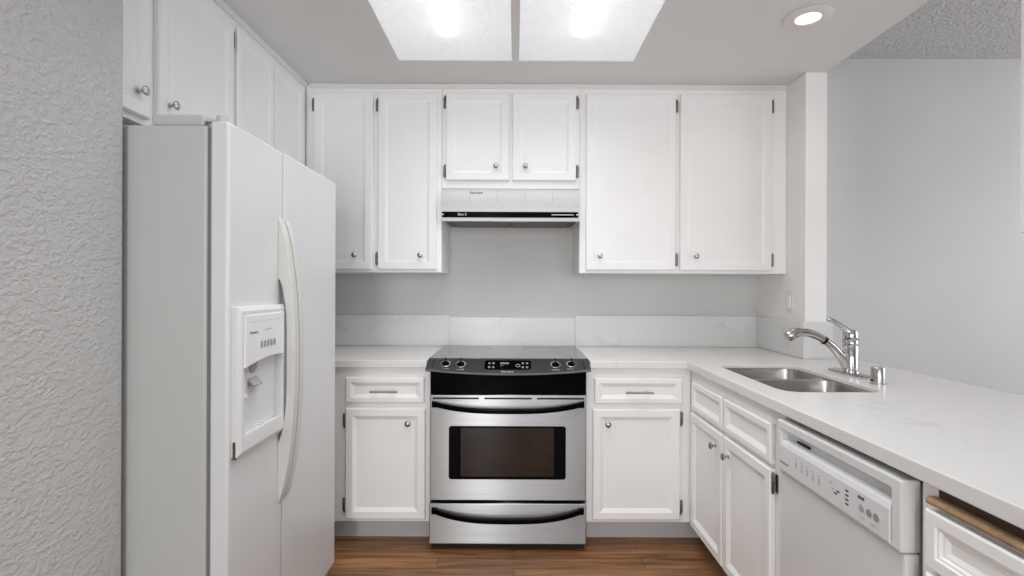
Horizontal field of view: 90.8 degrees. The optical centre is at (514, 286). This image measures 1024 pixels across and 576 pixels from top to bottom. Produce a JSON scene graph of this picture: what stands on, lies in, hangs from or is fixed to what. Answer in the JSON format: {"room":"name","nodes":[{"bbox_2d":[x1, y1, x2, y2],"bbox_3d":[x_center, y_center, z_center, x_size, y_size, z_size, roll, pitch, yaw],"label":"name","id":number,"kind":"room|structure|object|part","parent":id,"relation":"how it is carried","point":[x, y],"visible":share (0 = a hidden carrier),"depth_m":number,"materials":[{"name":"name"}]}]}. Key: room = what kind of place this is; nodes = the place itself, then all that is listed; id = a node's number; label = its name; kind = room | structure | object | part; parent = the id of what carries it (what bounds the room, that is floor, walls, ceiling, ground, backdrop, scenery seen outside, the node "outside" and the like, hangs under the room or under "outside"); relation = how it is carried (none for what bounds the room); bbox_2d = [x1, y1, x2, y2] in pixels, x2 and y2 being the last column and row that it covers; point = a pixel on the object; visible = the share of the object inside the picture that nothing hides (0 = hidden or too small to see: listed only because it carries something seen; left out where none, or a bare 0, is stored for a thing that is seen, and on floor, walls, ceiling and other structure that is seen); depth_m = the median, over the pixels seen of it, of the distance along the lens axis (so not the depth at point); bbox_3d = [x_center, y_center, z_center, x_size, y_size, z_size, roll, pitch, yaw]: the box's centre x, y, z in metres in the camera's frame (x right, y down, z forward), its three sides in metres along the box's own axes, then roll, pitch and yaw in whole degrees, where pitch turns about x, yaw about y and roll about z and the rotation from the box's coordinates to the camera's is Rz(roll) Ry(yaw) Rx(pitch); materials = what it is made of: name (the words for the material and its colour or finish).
{"room":"kitchen","nodes":[
{"label":"kitchen","id":0,"kind":"room"},
{"bbox_2d":[0,0,122,575],"bbox_3d":[-1.385,-0.067,-0.923,0.670,2.680,4.553,0,0,0],"label":"wall","id":1,"kind":"structure","parent":0,"point":[61,61],"depth_m":1.17,"materials":[{"name":"white paint"}]},
{"bbox_2d":[328,536,727,575],"bbox_3d":[1.295,1.313,0.000,6.400,0.060,6.400,0,0,0],"label":"floor","id":2,"kind":"structure","parent":0,"point":[353,555],"depth_m":2.37,"materials":[{"name":"brown wood"}]},
{"bbox_2d":[121,114,335,575],"bbox_3d":[-1.088,0.401,1.784,0.729,1.745,0.823,0,0,0],"label":"refrigerator","id":3,"kind":"object","parent":2,"relation":"on","point":[228,397],"visible":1,"depth_m":1.38,"materials":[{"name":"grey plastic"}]},
{"bbox_3d":[-0.828,-0.454,1.389,0.046,0.007,0.020,0,0,0],"label":"hinge arm","id":4,"kind":"part","parent":3,"relation":"part of"},
{"bbox_3d":[-0.806,0.374,1.532,0.050,1.648,0.320,0,0,0],"label":"freezer door","id":5,"kind":"part","parent":3,"relation":"part of","materials":[{"name":"white metal"}]},
{"bbox_3d":[-0.752,0.244,1.676,0.057,0.936,0.034,0,0,0],"label":"handle","id":6,"kind":"part","parent":3,"relation":"part of","materials":[{"name":"white plastic"}]},
{"bbox_3d":[-0.752,0.244,1.718,0.057,0.936,0.034,0,0,0],"label":"handle","id":7,"kind":"part","parent":3,"relation":"part of","materials":[{"name":"white plastic"}]},
{"bbox_3d":[-0.806,0.374,1.948,0.050,1.648,0.494,0,0,0],"label":"fresh food door","id":8,"kind":"part","parent":3,"relation":"part of","materials":[{"name":"white metal"}]},
{"bbox_2d":[334,368,430,536],"bbox_3d":[-0.785,0.836,2.767,0.731,0.876,0.642,0,0,0],"label":"base cabinet","id":9,"kind":"object","parent":2,"relation":"on","point":[382,415],"visible":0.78,"depth_m":2.49,"materials":[{"name":"paint"}]},
{"bbox_3d":[-0.639,0.513,2.462,0.135,0.010,0.032,0,0,0],"label":"bar pull","id":10,"kind":"part","parent":9,"relation":"part of","materials":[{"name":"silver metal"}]},
{"bbox_3d":[-0.639,0.509,2.487,0.388,0.125,0.019,0,0,0],"label":"drawer","id":11,"kind":"part","parent":9,"relation":"part of","materials":[{"name":"paint"}]},
{"bbox_3d":[-0.637,0.871,2.487,0.394,0.544,0.019,0,0,0],"label":"door","id":12,"kind":"part","parent":9,"relation":"part of","materials":[{"name":"paint"}]},
{"bbox_2d":[335,346,442,367],"bbox_3d":[-0.792,0.379,2.769,0.719,0.036,0.602,0,0,0],"label":"countertop","id":13,"kind":"structure","parent":9,"relation":"on","point":[345,356],"depth_m":2.61,"materials":[{"name":"stone"}]},
{"bbox_2d":[425,345,590,547],"bbox_3d":[-0.034,0.810,2.719,0.797,0.927,0.703,0,0,0],"label":"range","id":14,"kind":"object","parent":2,"relation":"on","point":[508,423],"visible":1,"depth_m":2.43,"materials":[{"name":"silver metal"}]},
{"bbox_3d":[-0.265,0.381,2.467,0.053,0.028,0.049,0,0,0],"label":"knob","id":15,"kind":"part","parent":14,"relation":"part of","materials":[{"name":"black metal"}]},
{"bbox_3d":[-0.035,1.143,2.452,0.757,0.196,0.044,0,0,0],"label":"storage drawer","id":16,"kind":"part","parent":14,"relation":"part of","materials":[{"name":"silver metal"}]},
{"bbox_3d":[-0.035,1.089,2.399,0.730,0.058,0.064,0,0,0],"label":"handle","id":17,"kind":"part","parent":14,"relation":"part of","materials":[{"name":"silver metal"}]},
{"bbox_3d":[-0.036,1.250,2.473,0.744,0.048,0.015,0,0,0],"label":"kick plate","id":18,"kind":"part","parent":14,"relation":"part of","materials":[{"name":"metal"}]},
{"bbox_3d":[-0.034,0.777,2.452,0.753,0.508,0.044,0,0,0],"label":"oven door","id":19,"kind":"part","parent":14,"relation":"part of","materials":[{"name":"silver metal"}]},
{"bbox_3d":[-0.033,0.575,2.399,0.730,0.051,0.064,0,0,0],"label":"handle","id":20,"kind":"part","parent":14,"relation":"part of","materials":[{"name":"silver metal"}]},
{"bbox_3d":[-0.033,0.392,2.465,0.794,0.066,0.108,0,0,0],"label":"control panel","id":21,"kind":"part","parent":14,"relation":"part of","materials":[{"name":"metal"}]},
{"bbox_2d":[430,345,587,358],"bbox_3d":[-0.032,0.361,2.795,0.797,0.004,0.550,0,0,0],"label":"cooktop","id":22,"kind":"object","parent":14,"relation":"in","point":[448,351],"depth_m":2.74,"materials":[{"name":"grey glass"}]},
{"bbox_3d":[0.198,0.382,2.467,0.053,0.028,0.049,0,0,0],"label":"knob","id":23,"kind":"part","parent":14,"relation":"part of","materials":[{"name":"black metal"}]},
{"bbox_3d":[0.276,0.380,2.467,0.053,0.026,0.050,0,0,0],"label":"knob","id":24,"kind":"part","parent":14,"relation":"part of","materials":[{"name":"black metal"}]},
{"bbox_2d":[585,369,699,537],"bbox_3d":[0.649,0.842,2.767,0.596,0.876,0.642,0,0,0],"label":"base cabinet","id":25,"kind":"object","parent":2,"relation":"on","point":[638,420],"visible":0.88,"depth_m":2.49,"materials":[{"name":"paint"}]},
{"bbox_3d":[0.596,0.875,2.487,0.431,0.544,0.019,0,0,0],"label":"door","id":26,"kind":"part","parent":25,"relation":"part of","materials":[{"name":"paint"}]},
{"bbox_3d":[0.606,0.514,2.487,0.432,0.125,0.019,0,0,0],"label":"drawer","id":27,"kind":"part","parent":25,"relation":"part of","materials":[{"name":"paint"}]},
{"bbox_3d":[0.606,0.517,2.462,0.135,0.010,0.032,0,0,0],"label":"bar pull","id":28,"kind":"part","parent":25,"relation":"part of","materials":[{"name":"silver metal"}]},
{"bbox_2d":[577,347,1023,529],"bbox_3d":[1.044,0.386,1.760,1.354,0.036,2.620,0,0,0],"label":"countertop","id":29,"kind":"structure","parent":25,"relation":"on","point":[964,441],"depth_m":1.47,"materials":[{"name":"stone"}]},
{"bbox_2d":[725,368,869,391],"bbox_3d":[1.120,0.469,2.065,0.406,0.166,0.656,0,0,0],"label":"sink","id":30,"kind":"object","parent":29,"relation":"in","point":[792,380],"visible":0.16,"depth_m":2.08,"materials":[{"name":"metal"}]},
{"bbox_3d":[1.120,0.469,2.233,0.364,0.166,0.277,0,0,0],"label":"bowl","id":31,"kind":"part","parent":30,"relation":"part of","materials":[{"name":"metal"}]},
{"bbox_3d":[1.120,0.469,1.917,0.364,0.166,0.317,0,0,0],"label":"bowl","id":32,"kind":"part","parent":30,"relation":"part of","materials":[{"name":"metal"}]},
{"bbox_2d":[783,317,869,379],"bbox_3d":[1.291,0.249,2.125,0.305,0.239,0.250,0,0,0],"label":"faucet","id":33,"kind":"object","parent":29,"relation":"on","point":[847,357],"visible":1,"depth_m":2.11,"materials":[{"name":"silver metal"}]},
{"bbox_3d":[1.311,0.264,2.128,0.227,0.177,0.049,0,0,0],"label":"spout","id":34,"kind":"part","parent":33,"relation":"part of","materials":[{"name":"silver metal"}]},
{"bbox_3d":[1.366,0.167,2.125,0.098,0.074,0.032,0,0,0],"label":"lever handle","id":35,"kind":"part","parent":33,"relation":"part of","materials":[{"name":"silver metal"}]},
{"bbox_3d":[1.411,0.364,2.125,0.060,0.010,0.250,0,0,0],"label":"plate","id":36,"kind":"part","parent":33,"relation":"part of","materials":[{"name":"silver metal"}]},
{"bbox_2d":[869,366,886,384],"bbox_3d":[1.377,0.337,1.915,0.054,0.064,0.054,0,0,0],"label":"air gap","id":37,"kind":"object","parent":29,"relation":"on","point":[878,374],"visible":1,"depth_m":1.90,"materials":[{"name":"silver metal"}]},
{"bbox_2d":[690,371,796,575],"bbox_3d":[1.143,0.843,2.062,0.650,0.876,0.868,0,0,0],"label":"base cabinet","id":38,"kind":"object","parent":2,"relation":"on","point":[735,476],"visible":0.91,"depth_m":1.97,"materials":[{"name":"paint"}]},
{"bbox_3d":[0.858,0.883,2.264,0.019,0.547,0.372,0,0,0],"label":"door","id":39,"kind":"part","parent":38,"relation":"part of","materials":[{"name":"paint"}]},
{"bbox_3d":[0.860,0.524,2.260,0.019,0.134,0.360,0,0,0],"label":"false drawer","id":40,"kind":"part","parent":38,"relation":"part of","materials":[{"name":"paint"}]},
{"bbox_3d":[0.834,0.674,2.138,0.030,0.029,0.029,0,0,0],"label":"knob","id":41,"kind":"part","parent":38,"relation":"part of","materials":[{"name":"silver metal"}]},
{"bbox_3d":[0.834,0.678,2.010,0.030,0.029,0.029,0,0,0],"label":"knob","id":42,"kind":"part","parent":38,"relation":"part of","materials":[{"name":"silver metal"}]},
{"bbox_3d":[0.860,0.524,1.873,0.019,0.134,0.381,0,0,0],"label":"false drawer","id":43,"kind":"part","parent":38,"relation":"part of","materials":[{"name":"paint"}]},
{"bbox_3d":[0.858,0.883,1.875,0.019,0.547,0.383,0,0,0],"label":"door","id":44,"kind":"part","parent":38,"relation":"part of","materials":[{"name":"paint"}]},
{"bbox_2d":[777,419,922,575],"bbox_3d":[1.139,0.850,1.353,0.619,0.856,0.518,0,0,0],"label":"dishwasher","id":45,"kind":"object","parent":2,"relation":"on","point":[845,511],"visible":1,"depth_m":1.30,"materials":[{"name":"paint"}]},
{"bbox_3d":[0.847,0.526,1.357,0.028,0.095,0.465,0,0,0],"label":"control panel","id":46,"kind":"part","parent":45,"relation":"part of","materials":[{"name":"plastic"}]},
{"bbox_3d":[0.863,0.873,1.353,0.036,0.581,0.514,0,0,0],"label":"door","id":47,"kind":"part","parent":45,"relation":"part of","materials":[{"name":"white plastic"}]},
{"bbox_2d":[923,482,1023,575],"bbox_3d":[1.157,0.844,0.778,0.623,0.876,0.600,0,0,0],"label":"base cabinet","id":48,"kind":"object","parent":2,"relation":"on","point":[960,538],"visible":0.8,"depth_m":0.96,"materials":[{"name":"paint"}]},
{"bbox_3d":[0.858,0.874,0.771,0.019,0.565,0.557,0,0,0],"label":"door","id":49,"kind":"part","parent":48,"relation":"part of","materials":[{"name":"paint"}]},
{"bbox_2d":[223,0,929,84],"bbox_3d":[-0.059,-1.197,1.400,3.312,0.180,3.600,0,0,0],"label":"ceiling","id":50,"kind":"structure","parent":0,"point":[688,42],"depth_m":2.33,"materials":[{"name":"paint"}]},
{"bbox_2d":[368,0,511,59],"bbox_3d":[-0.292,-1.170,1.560,0.555,0.117,1.837,0,0,0],"label":"ceiling light","id":51,"kind":"object","parent":50,"relation":"attached to","point":[415,29],"visible":0.94,"depth_m":2.17,"materials":[{"name":"plastic"}]},
{"bbox_2d":[519,0,664,60],"bbox_3d":[0.300,-1.167,1.560,0.562,0.117,1.837,0,0,0],"label":"ceiling light","id":52,"kind":"object","parent":50,"relation":"attached to","point":[572,30],"visible":1,"depth_m":2.17,"materials":[{"name":"plastic"}]},
{"bbox_2d":[783,5,834,28],"bbox_3d":[1.198,-1.151,2.065,0.184,0.112,0.184,0,0,0],"label":"recessed light","id":53,"kind":"object","parent":50,"relation":"in","point":[810,16],"visible":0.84,"depth_m":2.07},
{"bbox_2d":[1021,0,1023,239],"bbox_3d":[1.446,-0.609,0.900,0.318,0.982,0.800,0,0,0],"label":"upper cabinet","id":54,"kind":"object","parent":50,"relation":"hanging from","point":[1022,1],"visible":1,"depth_m":1.28,"materials":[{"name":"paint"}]},
{"bbox_2d":[305,59,1023,395],"bbox_3d":[1.450,-0.056,3.145,6.340,2.680,0.110,0,0,0],"label":"wall","id":55,"kind":"structure","parent":0,"point":[925,244],"depth_m":3.09,"materials":[{"name":"paint"}]},
{"bbox_2d":[306,85,448,273],"bbox_3d":[-0.776,-0.594,2.907,0.748,1.031,0.364,0,0,0],"label":"upper cabinet","id":56,"kind":"object","parent":55,"relation":"attached to","point":[381,149],"visible":0.8,"depth_m":2.76,"materials":[{"name":"paint"}]},
{"bbox_3d":[-0.939,-0.576,2.765,0.322,0.963,0.019,0,0,0],"label":"door","id":57,"kind":"part","parent":56,"relation":"part of","materials":[{"name":"paint"}]},
{"bbox_3d":[-0.588,-0.575,2.765,0.322,0.963,0.019,0,0,0],"label":"door","id":58,"kind":"part","parent":56,"relation":"part of","materials":[{"name":"paint"}]},
{"bbox_2d":[335,315,449,345],"bbox_3d":[-0.774,0.267,3.080,0.754,0.188,0.018,0,0,0],"label":"backsplash slab","id":59,"kind":"structure","parent":55,"relation":"attached to","point":[350,330],"depth_m":3.07,"materials":[{"name":"stone"}]},
{"bbox_2d":[441,189,579,228],"bbox_3d":[-0.024,-0.443,2.910,0.753,0.182,0.358,0,0,0],"label":"range hood","id":60,"kind":"object","parent":55,"relation":"attached to","point":[462,208],"visible":1,"depth_m":2.74,"materials":[{"name":"metal"}]},
{"bbox_2d":[442,89,579,188],"bbox_3d":[-0.022,-0.822,2.907,0.755,0.569,0.364,0,0,0],"label":"upper cabinet","id":61,"kind":"object","parent":55,"relation":"attached to","point":[492,138],"visible":0.97,"depth_m":2.76,"materials":[{"name":"paint"}]},
{"bbox_3d":[-0.204,-0.817,2.765,0.346,0.475,0.019,0,0,0],"label":"door","id":62,"kind":"part","parent":61,"relation":"part of","materials":[{"name":"paint"}]},
{"bbox_3d":[0.160,-0.816,2.765,0.348,0.475,0.019,0,0,0],"label":"door","id":63,"kind":"part","parent":61,"relation":"part of","materials":[{"name":"paint"}]},
{"bbox_2d":[450,317,574,345],"bbox_3d":[-0.016,0.293,3.080,0.760,0.210,0.018,0,0,0],"label":"backsplash slab","id":64,"kind":"structure","parent":55,"relation":"attached to","point":[496,331],"depth_m":3.07,"materials":[{"name":"stone"}]},
{"bbox_2d":[575,316,756,346],"bbox_3d":[0.917,0.273,3.080,1.106,0.188,0.018,0,0,0],"label":"backsplash slab","id":65,"kind":"structure","parent":55,"relation":"attached to","point":[590,331],"depth_m":3.07,"materials":[{"name":"stone"}]},
{"bbox_2d":[573,89,786,274],"bbox_3d":[0.923,-0.587,2.907,1.136,1.031,0.364,0,0,0],"label":"upper cabinet","id":66,"kind":"object","parent":55,"relation":"attached to","point":[672,182],"visible":0.98,"depth_m":2.76,"materials":[{"name":"paint"}]},
{"bbox_2d":[309,83,787,89],"bbox_3d":[0.184,-1.095,2.768,2.619,0.021,0.014,0,0,0],"label":"trim","id":67,"kind":"structure","parent":66,"relation":"attached to","point":[312,85],"depth_m":2.77,"materials":[{"name":"paint"}]},
{"bbox_3d":[0.633,-0.570,2.765,0.490,0.963,0.019,0,0,0],"label":"door","id":68,"kind":"part","parent":66,"relation":"part of","materials":[{"name":"paint"}]},
{"bbox_3d":[1.153,-0.568,2.765,0.502,0.963,0.019,0,0,0],"label":"door","id":69,"kind":"part","parent":66,"relation":"part of","materials":[{"name":"paint"}]},
{"bbox_2d":[758,72,826,358],"bbox_3d":[1.545,0.091,2.897,0.111,2.385,0.606,0,0,0],"label":"wall","id":70,"kind":"structure","parent":0,"point":[806,119],"depth_m":2.60,"materials":[{"name":"paint"}]},
{"bbox_2d":[757,316,801,357],"bbox_3d":[1.480,0.275,2.842,0.018,0.188,0.496,0,0,0],"label":"backsplash slab","id":71,"kind":"structure","parent":70,"relation":"attached to","point":[770,331],"depth_m":2.83,"materials":[{"name":"stone"}]},
{"bbox_2d":[786,291,792,312],"bbox_3d":[1.485,0.084,2.736,0.009,0.116,0.072,0,0,0],"label":"light switch","id":72,"kind":"object","parent":70,"relation":"attached to","point":[789,294],"visible":1,"depth_m":2.72,"materials":[{"name":"paint"}]},
{"bbox_2d":[801,322,832,358],"bbox_3d":[1.546,0.276,2.584,0.150,0.188,0.018,0,0,0],"label":"backsplash slab","id":73,"kind":"structure","parent":70,"relation":"attached to","point":[811,348],"depth_m":2.58,"materials":[{"name":"stone"}]},
{"bbox_2d":[846,0,1020,58],"bbox_3d":[1.456,-1.446,-0.050,6.340,0.100,6.500,0,0,0],"label":"ceiling","id":74,"kind":"structure","parent":0,"point":[938,29],"depth_m":2.79,"materials":[{"name":"white paint"}]},
{"bbox_3d":[-1.660,0.079,2.221,0.120,2.385,1.737,0,0,0],"label":"wall","id":75,"kind":"structure","parent":0,"visible":0},
{"bbox_2d":[123,0,234,124],"bbox_3d":[-1.347,-0.806,1.706,0.496,0.611,0.688,0,0,0],"label":"upper cabinet","id":76,"kind":"object","parent":75,"relation":"attached to","point":[178,55],"visible":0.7,"depth_m":1.69,"materials":[{"name":"paint"}]},
{"bbox_3d":[-1.140,-0.788,1.470,0.019,0.541,0.203,0,0,0],"label":"door","id":77,"kind":"part","parent":76,"relation":"part of","materials":[{"name":"paint"}]},
{"bbox_3d":[-1.115,-0.588,1.516,0.030,0.029,0.029,0,0,0],"label":"knob","id":78,"kind":"part","parent":76,"relation":"part of","materials":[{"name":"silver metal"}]},
{"bbox_3d":[-1.115,-0.592,1.654,0.030,0.029,0.029,0,0,0],"label":"knob","id":79,"kind":"part","parent":76,"relation":"part of","materials":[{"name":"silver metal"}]},
{"bbox_2d":[231,18,305,164],"bbox_3d":[-1.362,-0.806,2.409,0.465,0.611,0.728,0,0,0],"label":"upper cabinet","id":80,"kind":"object","parent":75,"relation":"attached to","point":[270,102],"visible":0.33,"depth_m":2.31,"materials":[{"name":"paint"}]},
{"bbox_3d":[-1.140,-0.788,2.220,0.019,0.541,0.313,0,0,0],"label":"door","id":81,"kind":"part","parent":80,"relation":"part of","materials":[{"name":"paint"}]},
{"bbox_2d":[214,0,308,87],"bbox_3d":[-1.141,-1.100,2.067,0.014,0.021,1.415,0,0,0],"label":"trim","id":82,"kind":"structure","parent":80,"relation":"attached to","point":[221,3],"depth_m":2.25,"materials":[{"name":"paint"}]},
{"bbox_3d":[-1.140,-0.788,2.543,0.019,0.541,0.313,0,0,0],"label":"door","id":83,"kind":"part","parent":80,"relation":"part of","materials":[{"name":"paint"}]}
]}

